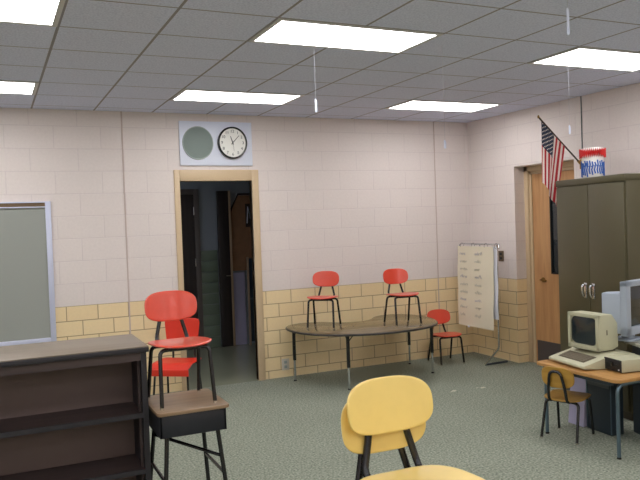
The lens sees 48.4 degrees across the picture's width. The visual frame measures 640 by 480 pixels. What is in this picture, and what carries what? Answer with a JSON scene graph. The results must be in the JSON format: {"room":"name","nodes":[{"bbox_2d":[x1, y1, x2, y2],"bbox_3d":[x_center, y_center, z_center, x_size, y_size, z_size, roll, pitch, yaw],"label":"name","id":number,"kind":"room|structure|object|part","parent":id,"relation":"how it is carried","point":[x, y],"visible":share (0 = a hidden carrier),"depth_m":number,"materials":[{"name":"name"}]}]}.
{"room":"classroom","nodes":[
{"label":"classroom","id":0,"kind":"room"},
{"bbox_2d":[180,181,254,345],"bbox_3d":[-1.450,0.149,9.288,7.000,2.500,0.100,-3,2,-25],"label":"wall","id":1,"kind":"structure","parent":0,"point":[206,191],"depth_m":9.25,"materials":[{"name":"paint"}]},
{"bbox_2d":[180,194,198,349],"bbox_3d":[-2.003,0.428,8.951,0.918,1.987,0.047,-3,2,-25],"label":"door","id":2,"kind":"structure","parent":1,"relation":"in","point":[187,206],"depth_m":9.09,"materials":[{"name":"black metal"}]},
{"bbox_2d":[180,189,204,348],"bbox_3d":[-2.007,0.398,8.950,1.045,2.060,0.050,-3,2,-25],"label":"trim","id":3,"kind":"structure","parent":1,"relation":"attached to","point":[194,192],"depth_m":9.13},
{"bbox_2d":[201,250,220,347],"bbox_3d":[0.079,0.696,9.939,3.528,1.264,0.012,-3,2,-25],"label":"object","id":4,"kind":"structure","parent":1,"relation":"attached to","point":[209,265],"depth_m":9.24,"materials":[{"name":"tile"}]},
{"bbox_2d":[216,191,235,346],"bbox_3d":[-1.215,0.374,9.254,0.178,2.024,0.107,-3,2,-25],"label":"door","id":5,"kind":"structure","parent":1,"relation":"in","point":[223,206],"depth_m":9.26,"materials":[{"name":"brown wood"}]},
{"bbox_2d":[233,272,246,344],"bbox_3d":[-1.060,0.906,9.394,0.168,0.955,0.004,-3,2,-25],"label":"poster","id":6,"kind":"object","parent":1,"relation":"attached to","point":[238,278],"visible":1,"depth_m":9.39,"materials":[{"name":"purple paper"}]},
{"bbox_2d":[231,193,251,270],"bbox_3d":[-0.817,-0.117,9.490,0.820,1.017,0.032,-3,2,-25],"label":"display","id":7,"kind":"object","parent":1,"relation":"attached to","point":[240,208],"visible":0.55,"depth_m":9.39,"materials":[{"name":"brown paper"}]},
{"bbox_2d":[245,204,250,226],"bbox_3d":[-0.924,-0.328,9.437,0.140,0.310,0.004,-3,2,-25],"label":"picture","id":8,"kind":"object","parent":7,"relation":"attached to","point":[247,206],"depth_m":9.41,"materials":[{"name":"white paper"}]},
{"bbox_2d":[0,108,473,394],"bbox_3d":[-2.250,0.110,6.482,9.600,2.776,0.060,-3,2,-25],"label":"wall","id":9,"kind":"structure","parent":0,"point":[354,199],"depth_m":7.32,"materials":[{"name":"painted cinder block"},{"name":"glazed yellow brick"}]},
{"bbox_2d":[0,201,56,345],"bbox_3d":[-3.235,0.325,5.979,1.873,1.265,0.028,-3,2,-25],"label":"bulletin board","id":10,"kind":"object","parent":9,"relation":"attached to","point":[27,294],"visible":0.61,"depth_m":6.28,"materials":[{"name":"metal"}]},
{"bbox_3d":[-3.257,-0.278,5.967,1.779,0.033,0.022,-3,2,-25],"label":"map rail","id":11,"kind":"part","parent":10,"relation":"part of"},
{"bbox_3d":[-3.215,0.934,5.997,1.779,0.047,0.024,-3,2,-25],"label":"frame","id":12,"kind":"part","parent":10,"relation":"part of","materials":[{"name":"metal"}]},
{"bbox_3d":[-2.408,0.286,6.364,0.047,1.265,0.024,-3,2,-25],"label":"frame","id":13,"kind":"part","parent":10,"relation":"part of","materials":[{"name":"metal"}]},
{"bbox_2d":[120,111,130,333],"bbox_3d":[-1.806,0.090,6.654,0.012,2.576,0.007,-3,2,-25],"label":"trim","id":14,"kind":"structure","parent":9,"relation":"attached to","point":[120,111],"depth_m":6.64,"materials":[{"name":"beige paint"}]},
{"bbox_2d":[178,121,252,165],"bbox_3d":[-1.016,-0.946,6.989,0.734,0.430,0.038,-3,2,-25],"label":"speaker panel","id":15,"kind":"object","parent":9,"relation":"attached to","point":[198,146],"visible":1,"depth_m":6.93,"materials":[{"name":"white metal"}]},
{"bbox_2d":[182,126,212,159],"bbox_3d":[-1.183,-0.941,6.903,0.308,0.324,0.012,-3,2,-25],"label":"speaker grille","id":16,"kind":"object","parent":15,"relation":"attached to","point":[197,141],"depth_m":6.89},
{"bbox_2d":[217,127,246,158],"bbox_3d":[-0.865,-0.960,7.036,0.304,0.319,0.036,-3,2,-25],"label":"wall clock","id":17,"kind":"object","parent":15,"relation":"attached to","point":[232,142],"visible":1,"depth_m":7.03,"materials":[{"name":"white plastic"}]},
{"bbox_2d":[173,170,265,390],"bbox_3d":[-0.992,0.374,7.060,0.856,2.131,0.088,-3,2,-25],"label":"trim","id":18,"kind":"structure","parent":9,"relation":"attached to","point":[251,176],"depth_m":7.15,"materials":[{"name":"beige wood"}]},
{"bbox_2d":[282,358,288,369],"bbox_3d":[-0.355,1.281,7.332,0.080,0.116,0.009,-3,2,-25],"label":"wall plate","id":19,"kind":"object","parent":9,"relation":"attached to","point":[285,362],"visible":1,"depth_m":7.33,"materials":[{"name":"grey plastic"}]},
{"bbox_2d":[433,122,440,337],"bbox_3d":[1.331,-0.056,8.104,0.010,2.576,0.007,-3,2,-25],"label":"trim","id":20,"kind":"structure","parent":9,"relation":"attached to","point":[433,122],"depth_m":8.10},
{"bbox_2d":[0,0,639,122],"bbox_3d":[-0.268,-1.186,2.065,9.600,0.100,9.600,-3,2,-25],"label":"ceiling","id":21,"kind":"structure","parent":0,"point":[100,55],"depth_m":4.69,"materials":[{"name":"tile"}]},
{"bbox_2d":[0,80,38,94],"bbox_3d":[-2.633,-1.130,5.206,1.049,0.006,0.501,-3,2,-25],"label":"recessed light","id":22,"kind":"object","parent":21,"relation":"in","point":[6,87],"visible":1,"depth_m":5.36,"materials":[{"name":"white plastic"}]},
{"bbox_2d":[0,0,65,26],"bbox_3d":[-1.771,-1.113,3.344,1.049,0.006,0.501,-3,2,-25],"label":"recessed light","id":23,"kind":"object","parent":21,"relation":"in","point":[26,12],"visible":1,"depth_m":3.52,"materials":[{"name":"white plastic"}]},
{"bbox_2d":[170,89,304,104],"bbox_3d":[-0.710,-1.220,6.096,1.049,0.006,0.501,-3,2,-25],"label":"recessed light","id":24,"kind":"object","parent":21,"relation":"in","point":[185,94],"visible":1,"depth_m":6.08,"materials":[{"name":"white plastic"}]},
{"bbox_2d":[314,63,316,111],"bbox_3d":[-0.031,-1.001,4.442,0.015,0.407,0.006,-3,2,-25],"label":"thread","id":25,"kind":"object","parent":21,"relation":"hanging from","point":[314,63],"visible":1,"depth_m":4.44},
{"bbox_2d":[248,18,442,53],"bbox_3d":[0.152,-1.203,4.233,1.049,0.006,0.501,-3,2,-25],"label":"recessed light","id":26,"kind":"object","parent":21,"relation":"in","point":[283,31],"visible":1,"depth_m":4.21,"materials":[{"name":"white plastic"}]},
{"bbox_2d":[384,100,502,112],"bbox_3d":[1.214,-1.310,6.986,1.049,0.006,0.501,-3,2,-25],"label":"recessed light","id":27,"kind":"object","parent":21,"relation":"in","point":[423,105],"visible":1,"depth_m":6.97,"materials":[{"name":"white plastic"}]},
{"bbox_2d":[442,57,445,148],"bbox_3d":[0.785,-0.908,4.516,0.015,0.654,0.006,-3,2,-25],"label":"thread","id":28,"kind":"object","parent":21,"relation":"hanging from","point":[442,57],"visible":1,"depth_m":4.52},
{"bbox_2d":[566,0,569,34],"bbox_3d":[1.187,-1.102,3.412,0.015,0.239,0.006,-3,2,-25],"label":"thread","id":29,"kind":"object","parent":21,"relation":"hanging from","point":[567,9],"visible":1,"depth_m":3.41},
{"bbox_2d":[527,46,639,71],"bbox_3d":[2.076,-1.293,5.123,1.049,0.006,0.501,-3,2,-25],"label":"recessed light","id":30,"kind":"object","parent":21,"relation":"in","point":[578,57],"visible":1,"depth_m":5.08,"materials":[{"name":"white plastic"}]},
{"bbox_2d":[149,343,639,479],"bbox_3d":[-0.331,1.560,3.433,10.000,0.100,11.690,-3,2,-25],"label":"floor","id":31,"kind":"structure","parent":0,"point":[283,428],"depth_m":5.33,"materials":[{"name":"carpet"}]},
{"bbox_2d":[0,334,150,479],"bbox_3d":[-1.644,1.062,3.561,1.507,0.980,0.486,-3,2,-25],"label":"bookcase","id":32,"kind":"object","parent":31,"relation":"on","point":[75,409],"visible":1,"depth_m":3.70,"materials":[{"name":"laminate"}]},
{"bbox_3d":[-1.617,0.928,3.486,1.429,0.020,0.273,-3,2,-25],"label":"shelf","id":33,"kind":"part","parent":32,"relation":"part of","materials":[{"name":"brown wood"}]},
{"bbox_3d":[-1.607,1.218,3.493,1.429,0.020,0.273,-3,2,-25],"label":"shelf","id":34,"kind":"part","parent":32,"relation":"part of","materials":[{"name":"brown wood"}]},
{"bbox_3d":[-1.662,0.575,3.550,1.507,0.006,0.482,-3,2,-25],"label":"panel","id":35,"kind":"part","parent":32,"relation":"part of","materials":[{"name":"laminate"}]},
{"bbox_3d":[-0.987,1.046,3.874,0.028,0.950,0.470,-3,2,-25],"label":"panel","id":36,"kind":"part","parent":32,"relation":"part of","materials":[{"name":"brown wood"}]},
{"bbox_2d":[152,318,201,394],"bbox_3d":[-1.291,1.097,6.416,0.378,0.742,0.371,-2,1,11],"label":"molded chair","id":37,"kind":"object","parent":31,"relation":"on","point":[172,367],"visible":0.79,"depth_m":6.50,"materials":[{"name":"red plastic"}]},
{"bbox_3d":[-1.444,1.297,6.313,0.103,0.358,0.039,-2,2,-19],"label":"leg","id":38,"kind":"part","parent":37,"relation":"part of","materials":[{"name":"black metal"}]},
{"bbox_3d":[-1.390,1.289,6.583,0.104,0.358,0.039,-1,2,41],"label":"leg","id":39,"kind":"part","parent":37,"relation":"part of","materials":[{"name":"black metal"}]},
{"bbox_3d":[-1.290,1.122,6.417,0.378,0.069,0.352,-2,1,11],"label":"seat","id":40,"kind":"part","parent":37,"relation":"part of","materials":[{"name":"red plastic"}]},
{"bbox_3d":[-1.269,0.845,6.568,0.340,0.247,0.045,-2,1,11],"label":"backrest","id":41,"kind":"part","parent":37,"relation":"part of","materials":[{"name":"red plastic"}]},
{"bbox_3d":[-1.178,1.290,6.261,0.104,0.358,0.039,-1,2,41],"label":"leg","id":42,"kind":"part","parent":37,"relation":"part of","materials":[{"name":"black metal"}]},
{"bbox_2d":[148,388,228,479],"bbox_3d":[-0.711,1.183,3.799,0.382,0.660,0.448,-3,2,-25],"label":"student desk","id":43,"kind":"object","parent":31,"relation":"on","point":[190,412],"visible":0.84,"depth_m":3.67,"materials":[{"name":"metal"}]},
{"bbox_3d":[-0.924,1.248,3.899,0.097,0.523,0.023,-1,2,28],"label":"leg","id":44,"kind":"part","parent":43,"relation":"part of","materials":[{"name":"black metal"}]},
{"bbox_3d":[-0.773,1.251,3.572,0.023,0.523,0.098,-2,1,12],"label":"leg","id":45,"kind":"part","parent":43,"relation":"part of","materials":[{"name":"metal"}]},
{"bbox_2d":[144,290,216,410],"bbox_3d":[-0.755,0.568,3.799,0.315,0.572,0.365,-3,2,-26],"label":"chair","id":46,"kind":"object","parent":43,"relation":"on","point":[174,305],"visible":0.99,"depth_m":3.88,"materials":[{"name":"red plastic"}]},
{"bbox_3d":[-0.898,0.707,3.831,0.128,0.293,0.053,-1,2,26],"label":"leg","id":47,"kind":"part","parent":46,"relation":"part of","materials":[{"name":"black metal"}]},
{"bbox_3d":[-0.796,0.705,3.634,0.044,0.299,0.102,-1,2,25],"label":"leg","id":48,"kind":"part","parent":46,"relation":"part of","materials":[{"name":"black metal"}]},
{"bbox_3d":[-0.826,0.364,3.925,0.291,0.165,0.053,-3,2,-26],"label":"backrest","id":49,"kind":"part","parent":46,"relation":"part of","materials":[{"name":"red plastic"}]},
{"bbox_3d":[-0.744,0.543,3.773,0.315,0.028,0.310,-3,2,-26],"label":"seat","id":50,"kind":"part","parent":46,"relation":"part of","materials":[{"name":"red plastic"}]},
{"bbox_3d":[-0.743,0.564,3.774,0.150,0.025,0.190,-3,2,-26],"label":"seat frame","id":51,"kind":"part","parent":46,"relation":"part of","materials":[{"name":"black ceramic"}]},
{"bbox_3d":[-0.681,0.697,3.936,0.053,0.293,0.128,-2,1,12],"label":"leg","id":52,"kind":"part","parent":46,"relation":"part of","materials":[{"name":"black metal"}]},
{"bbox_3d":[-0.592,0.695,3.724,0.081,0.299,0.074,-3,2,-26],"label":"leg","id":53,"kind":"part","parent":46,"relation":"part of","materials":[{"name":"black metal"}]},
{"bbox_3d":[-0.644,1.235,4.029,0.023,0.523,0.098,-2,1,12],"label":"leg","id":54,"kind":"part","parent":43,"relation":"part of","materials":[{"name":"metal"}]},
{"bbox_3d":[-0.493,1.238,3.702,0.097,0.523,0.023,-1,2,28],"label":"leg","id":55,"kind":"part","parent":43,"relation":"part of","materials":[{"name":"metal"}]},
{"bbox_2d":[246,257,254,344],"bbox_3d":[-0.658,0.788,9.451,0.620,1.160,0.040,-3,2,-25],"label":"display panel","id":56,"kind":"object","parent":31,"relation":"on","point":[248,260],"visible":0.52,"depth_m":9.32,"materials":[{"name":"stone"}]},
{"bbox_3d":[-0.930,0.801,9.325,0.020,1.160,0.040,-3,2,-25],"label":"edge post","id":57,"kind":"part","parent":56,"relation":"part of","materials":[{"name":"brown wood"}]},
{"bbox_3d":[-0.658,0.773,9.451,0.580,1.090,0.024,-3,2,-25],"label":"panel","id":58,"kind":"part","parent":56,"relation":"part of","materials":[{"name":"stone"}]},
{"bbox_2d":[285,314,437,389],"bbox_3d":[0.490,1.115,7.104,1.552,0.545,1.071,-3,2,-25],"label":"table","id":59,"kind":"object","parent":31,"relation":"on","point":[374,326],"visible":0.94,"depth_m":6.99,"materials":[{"name":"brown laminate"}]},
{"bbox_3d":[-0.259,1.048,7.125,0.033,0.311,0.033,-3,2,-25],"label":"leg","id":60,"kind":"part","parent":59,"relation":"part of","materials":[{"name":"black metal"}]},
{"bbox_2d":[307,271,341,328],"bbox_3d":[0.036,0.589,7.056,0.298,0.541,0.345,-2,1,14],"label":"chair","id":61,"kind":"object","parent":59,"relation":"on","point":[322,278],"visible":1,"depth_m":7.16,"materials":[{"name":"red plastic"}]},
{"bbox_3d":[-0.096,0.719,6.965,0.097,0.283,0.041,-3,2,-25],"label":"leg","id":62,"kind":"part","parent":61,"relation":"part of","materials":[{"name":"black metal"}]},
{"bbox_3d":[-0.049,0.716,7.171,0.050,0.278,0.121,-3,2,-24],"label":"leg","id":63,"kind":"part","parent":61,"relation":"part of","materials":[{"name":"black metal"}]},
{"bbox_3d":[0.028,0.565,7.030,0.298,0.027,0.293,-2,1,14],"label":"seat","id":64,"kind":"part","parent":61,"relation":"part of","materials":[{"name":"red plastic"}]},
{"bbox_3d":[0.063,0.392,7.186,0.275,0.156,0.050,-2,1,14],"label":"backrest","id":65,"kind":"part","parent":61,"relation":"part of","materials":[{"name":"red plastic"}]},
{"bbox_3d":[0.115,0.713,6.912,0.042,0.283,0.097,-3,2,-36],"label":"leg","id":66,"kind":"part","parent":61,"relation":"part of","materials":[{"name":"black metal"}]},
{"bbox_3d":[0.171,0.710,7.115,0.121,0.278,0.050,-3,2,-38],"label":"leg","id":67,"kind":"part","parent":61,"relation":"part of","materials":[{"name":"black metal"}]},
{"bbox_3d":[0.264,1.041,6.673,0.033,0.311,0.033,-3,2,-25],"label":"leg","id":68,"kind":"part","parent":59,"relation":"part of","materials":[{"name":"black metal"}]},
{"bbox_2d":[383,268,421,326],"bbox_3d":[0.808,0.561,7.069,0.298,0.541,0.345,-2,2,-18],"label":"chair","id":69,"kind":"object","parent":59,"relation":"on","point":[396,275],"visible":1,"depth_m":7.16,"materials":[{"name":"red plastic"}]},
{"bbox_3d":[0.677,0.692,7.118,0.121,0.278,0.050,-1,2,33],"label":"leg","id":70,"kind":"part","parent":69,"relation":"part of","materials":[{"name":"black metal"}]},
{"bbox_3d":[0.757,0.367,7.196,0.275,0.156,0.050,-2,2,-18],"label":"backrest","id":71,"kind":"part","parent":69,"relation":"part of","materials":[{"name":"red plastic"}]},
{"bbox_3d":[0.749,0.691,6.920,0.041,0.283,0.097,-1,2,32],"label":"leg","id":72,"kind":"part","parent":69,"relation":"part of","materials":[{"name":"black metal"}]},
{"bbox_3d":[0.815,0.537,7.044,0.298,0.027,0.293,-2,2,-18],"label":"seat","id":73,"kind":"part","parent":69,"relation":"part of","materials":[{"name":"red plastic"}]},
{"bbox_3d":[0.893,0.682,7.190,0.050,0.278,0.121,-1,2,20],"label":"leg","id":74,"kind":"part","parent":69,"relation":"part of","materials":[{"name":"black metal"}]},
{"bbox_3d":[0.955,0.682,6.989,0.097,0.283,0.042,-1,2,21],"label":"leg","id":75,"kind":"part","parent":69,"relation":"part of","materials":[{"name":"black metal"}]},
{"bbox_3d":[0.967,0.989,7.759,0.033,0.311,0.033,-3,2,-25],"label":"leg","id":76,"kind":"part","parent":59,"relation":"part of","materials":[{"name":"black metal"}]},
{"bbox_3d":[1.140,0.995,7.266,0.033,0.311,0.033,-3,2,-25],"label":"leg","id":77,"kind":"part","parent":59,"relation":"part of","materials":[{"name":"black metal"}]},
{"bbox_2d":[341,403,425,479],"bbox_3d":[0.358,1.072,2.818,0.470,0.857,0.544,-3,2,-23],"label":"chair","id":78,"kind":"object","parent":31,"relation":"on","point":[354,442],"visible":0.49,"depth_m":2.99,"materials":[{"name":"yellow plastic"}]},
{"bbox_3d":[0.261,0.768,3.015,0.398,0.252,0.074,-3,2,-23],"label":"backrest","id":79,"kind":"part","parent":78,"relation":"part of","materials":[{"name":"yellow plastic"}]},
{"bbox_2d":[347,375,484,479],"bbox_3d":[0.386,1.002,2.792,0.470,0.846,0.544,-3,2,-24],"label":"chair","id":80,"kind":"object","parent":78,"relation":"on","point":[387,404],"visible":1,"depth_m":2.97,"materials":[{"name":"yellow plastic"}]},
{"bbox_3d":[0.286,0.693,2.986,0.406,0.230,0.073,-3,2,-24],"label":"backrest","id":81,"kind":"part","parent":80,"relation":"part of","materials":[{"name":"yellow plastic"}]},
{"bbox_3d":[0.401,0.960,2.753,0.470,0.042,0.462,-3,2,-24],"label":"seat","id":82,"kind":"part","parent":80,"relation":"part of","materials":[{"name":"yellow plastic"}]},
{"bbox_2d":[427,309,464,365],"bbox_3d":[1.368,1.058,7.804,0.310,0.562,0.358,-2,2,-19],"label":"chair","id":83,"kind":"object","parent":31,"relation":"on","point":[442,316],"visible":0.84,"depth_m":7.90,"materials":[{"name":"red plastic"}]},
{"bbox_3d":[1.315,0.856,7.935,0.286,0.162,0.052,-2,2,-19],"label":"backrest","id":84,"kind":"part","parent":83,"relation":"part of","materials":[{"name":"red plastic"}]},
{"bbox_3d":[1.308,1.192,7.648,0.043,0.294,0.101,-1,2,32],"label":"leg","id":85,"kind":"part","parent":83,"relation":"part of","materials":[{"name":"black metal"}]},
{"bbox_3d":[1.376,1.033,7.777,0.310,0.028,0.304,-2,2,-19],"label":"seat","id":86,"kind":"part","parent":83,"relation":"part of","materials":[{"name":"red plastic"}]},
{"bbox_3d":[1.457,1.184,7.929,0.052,0.288,0.126,-1,2,20],"label":"leg","id":87,"kind":"part","parent":83,"relation":"part of","materials":[{"name":"black metal"}]},
{"bbox_3d":[1.521,1.183,7.720,0.100,0.294,0.043,-1,2,21],"label":"leg","id":88,"kind":"part","parent":83,"relation":"part of","materials":[{"name":"black metal"}]},
{"bbox_2d":[458,243,507,365],"bbox_3d":[1.799,0.676,7.722,0.305,1.298,0.717,-3,2,-25],"label":"easel","id":89,"kind":"object","parent":31,"relation":"on","point":[460,244],"visible":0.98,"depth_m":7.48,"materials":[{"name":"silver metal"}]},
{"bbox_2d":[457,246,498,330],"bbox_3d":[1.692,0.513,7.687,0.060,0.890,0.660,-3,2,-25],"label":"pad","id":90,"kind":"object","parent":89,"relation":"attached to","point":[477,271],"visible":1,"depth_m":7.66,"materials":[{"name":"beige paper"}]},
{"bbox_2d":[540,366,594,444],"bbox_3d":[1.740,1.134,5.040,0.289,0.525,0.345,-1,2,43],"label":"chair","id":91,"kind":"object","parent":31,"relation":"on","point":[556,377],"visible":1,"depth_m":4.96,"materials":[{"name":"yellow plastic"}]},
{"bbox_3d":[1.611,1.261,5.061,0.117,0.269,0.049,-2,1,-9],"label":"leg","id":92,"kind":"part","parent":91,"relation":"part of","materials":[{"name":"black metal"}]},
{"bbox_3d":[1.754,1.249,5.206,0.040,0.274,0.094,-2,1,-7],"label":"leg","id":93,"kind":"part","parent":91,"relation":"part of","materials":[{"name":"black metal"}]},
{"bbox_3d":[1.644,0.953,4.939,0.237,0.151,0.044,-1,2,43],"label":"backrest","id":94,"kind":"part","parent":91,"relation":"part of","materials":[{"name":"yellow plastic"}]},
{"bbox_3d":[1.760,1.109,5.061,0.289,0.026,0.284,-1,2,43],"label":"seat","id":95,"kind":"part","parent":91,"relation":"part of","materials":[{"name":"plastic"}]},
{"bbox_3d":[1.772,1.259,4.910,0.049,0.269,0.117,-2,1,5],"label":"leg","id":96,"kind":"part","parent":91,"relation":"part of","materials":[{"name":"black metal"}]},
{"bbox_3d":[1.907,1.247,5.063,0.094,0.274,0.040,-2,1,4],"label":"leg","id":97,"kind":"part","parent":91,"relation":"part of","materials":[{"name":"black metal"}]},
{"bbox_2d":[568,377,586,426],"bbox_3d":[1.928,1.180,5.324,0.055,0.396,0.150,-3,2,-25],"label":"sheet","id":98,"kind":"object","parent":31,"relation":"on","point":[579,385],"visible":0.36,"depth_m":5.31,"materials":[{"name":"purple paper"}]},
{"bbox_2d":[537,359,639,459],"bbox_3d":[1.970,1.134,4.968,0.525,0.512,0.760,-3,2,-25],"label":"table","id":99,"kind":"object","parent":31,"relation":"on","point":[604,376],"visible":0.5,"depth_m":4.67,"materials":[{"name":"brown wood"}]},
{"bbox_3d":[1.738,1.144,5.186,0.252,0.480,0.025,-3,2,-25],"label":"leg","id":100,"kind":"part","parent":99,"relation":"part of","materials":[{"name":"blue metal"}]},
{"bbox_2d":[549,347,634,369],"bbox_3d":[1.921,0.829,5.050,0.419,0.096,0.407,-2,2,-16],"label":"desktop computer","id":101,"kind":"object","parent":99,"relation":"on","point":[576,357],"visible":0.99,"depth_m":4.95,"materials":[{"name":"beige plastic"}]},
{"bbox_2d":[567,310,617,352],"bbox_3d":[1.945,0.648,5.078,0.191,0.266,0.286,-3,2,-25],"label":"monitor","id":102,"kind":"object","parent":101,"relation":"on","point":[591,331],"visible":1,"depth_m":4.98,"materials":[{"name":"plastic"}]},
{"bbox_2d":[604,354,639,372],"bbox_3d":[2.068,0.834,4.803,0.245,0.088,0.170,-2,2,-16],"label":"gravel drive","id":103,"kind":"object","parent":99,"relation":"on","point":[627,363],"visible":1,"depth_m":4.73,"materials":[{"name":"beige plastic"}]},
{"bbox_3d":[1.965,0.836,4.774,0.010,0.078,0.166,-2,2,-16],"label":"panel","id":104,"kind":"part","parent":103,"relation":"part of","materials":[{"name":"black plastic"}]},
{"bbox_3d":[2.010,1.149,4.599,0.252,0.480,0.025,-3,2,-25],"label":"leg","id":105,"kind":"part","parent":99,"relation":"part of","materials":[{"name":"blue metal"}]},
{"bbox_2d":[556,173,639,420],"bbox_3d":[2.376,0.421,5.798,0.500,1.865,0.871,-2,2,-16],"label":"storage cabinet","id":106,"kind":"object","parent":31,"relation":"on","point":[598,218],"visible":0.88,"depth_m":5.64,"materials":[{"name":"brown metal"}]},
{"bbox_3d":[2.128,0.419,5.949,0.016,1.730,0.420,-2,2,-16],"label":"door","id":107,"kind":"part","parent":106,"relation":"part of","materials":[{"name":"green metal"}]},
{"bbox_3d":[2.142,0.407,5.783,0.044,0.108,0.018,-2,2,-16],"label":"handle","id":108,"kind":"part","parent":106,"relation":"part of","materials":[{"name":"silver metal"}]},
{"bbox_3d":[2.160,0.409,5.788,0.004,0.125,0.036,-2,2,-16],"label":"handle plate","id":109,"kind":"part","parent":106,"relation":"part of","materials":[{"name":"silver metal"}]},
{"bbox_3d":[2.169,0.409,5.687,0.044,0.108,0.018,-2,2,-16],"label":"handle","id":110,"kind":"part","parent":106,"relation":"part of","materials":[{"name":"silver metal"}]},
{"bbox_2d":[579,147,605,177],"bbox_3d":[2.274,-0.639,5.936,0.210,0.254,0.210,-3,2,-25],"label":"tin","id":111,"kind":"object","parent":106,"relation":"on","point":[592,163],"visible":0.92,"depth_m":5.86,"materials":[{"name":"multicoloured metal"}]},
{"bbox_3d":[2.188,0.411,5.692,0.004,0.125,0.036,-2,2,-16],"label":"handle plate","id":112,"kind":"part","parent":106,"relation":"part of","materials":[{"name":"silver metal"}]},
{"bbox_3d":[2.366,-0.484,5.781,0.454,0.055,0.871,-2,2,-16],"label":"panel","id":113,"kind":"part","parent":106,"relation":"part of","materials":[{"name":"green metal"}]},
{"bbox_3d":[2.244,0.425,5.539,0.016,1.730,0.420,-2,2,-16],"label":"door","id":114,"kind":"part","parent":106,"relation":"part of","materials":[{"name":"green metal"}]},
{"bbox_2d":[586,380,623,435],"bbox_3d":[2.058,1.172,5.147,0.116,0.420,0.248,-3,2,-21],"label":"storage box","id":115,"kind":"object","parent":31,"relation":"on","point":[603,399],"visible":0.52,"depth_m":5.08,"materials":[{"name":"plastic"}]},
{"bbox_2d":[624,340,639,434],"bbox_3d":[2.582,1.038,4.856,0.720,0.665,0.620,-2,1,-5],"label":"computer desk","id":116,"kind":"object","parent":31,"relation":"on","point":[636,344],"visible":0.59,"depth_m":5.05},
{"bbox_2d":[602,279,639,341],"bbox_3d":[2.178,0.499,5.094,0.300,0.430,0.199,-3,2,-39],"label":"monitor","id":117,"kind":"object","parent":116,"relation":"on","point":[623,305],"visible":0.94,"depth_m":4.99,"materials":[{"name":"plastic"}]},
{"bbox_3d":[2.279,1.063,4.834,0.020,0.639,0.550,-2,1,-5],"label":"panel","id":118,"kind":"part","parent":116,"relation":"part of","materials":[{"name":"wood"}]},
{"bbox_2d":[467,83,639,362],"bbox_3d":[3.851,-0.040,3.982,0.180,2.776,9.600,-3,2,-25],"label":"wall","id":119,"kind":"structure","parent":0,"point":[500,147],"depth_m":7.62,"materials":[{"name":"paint"}]},
{"bbox_2d":[498,251,503,260],"bbox_3d":[1.986,0.176,7.810,0.010,0.116,0.084,-3,2,-25],"label":"wall plate","id":120,"kind":"object","parent":119,"relation":"attached to","point":[500,253],"visible":1,"depth_m":7.80,"materials":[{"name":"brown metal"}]},
{"bbox_2d":[524,160,573,362],"bbox_3d":[2.427,0.266,7.272,0.070,2.098,0.858,-3,2,-25],"label":"trim","id":121,"kind":"structure","parent":119,"relation":"attached to","point":[567,165],"depth_m":7.60,"materials":[{"name":"beige wood"}]},
{"bbox_2d":[532,170,573,360],"bbox_3d":[2.420,0.307,7.269,0.089,2.004,0.684,-3,2,-25],"label":"door","id":122,"kind":"structure","parent":119,"relation":"in","point":[545,234],"depth_m":7.43,"materials":[{"name":"brown wood"}]},
{"bbox_3d":[2.457,1.179,7.294,0.003,0.230,0.644,-3,2,-25],"label":"kick plate","id":123,"kind":"part","parent":122,"relation":"part of","materials":[{"name":"metal"}]},
{"bbox_3d":[2.418,-0.068,7.285,0.008,0.835,0.130,-3,2,-25],"label":"pane","id":124,"kind":"part","parent":122,"relation":"part of","materials":[{"name":"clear glass"}]},
{"bbox_2d":[537,115,581,203],"bbox_3d":[2.192,-0.704,6.450,0.745,0.807,0.044,-3,2,-42],"label":"flag","id":125,"kind":"object","parent":119,"relation":"attached to","point":[553,148],"visible":0.97,"depth_m":6.35,"materials":[{"name":"multicoloured fabric"}]},
{"bbox_2d":[580,96,582,147],"bbox_3d":[2.454,-1.045,6.674,0.008,0.606,0.008,-2,1,-2],"label":"trim","id":126,"kind":"structure","parent":119,"relation":"attached to","point":[580,96],"depth_m":6.67,"materials":[{"name":"grey metal"}]}
]}

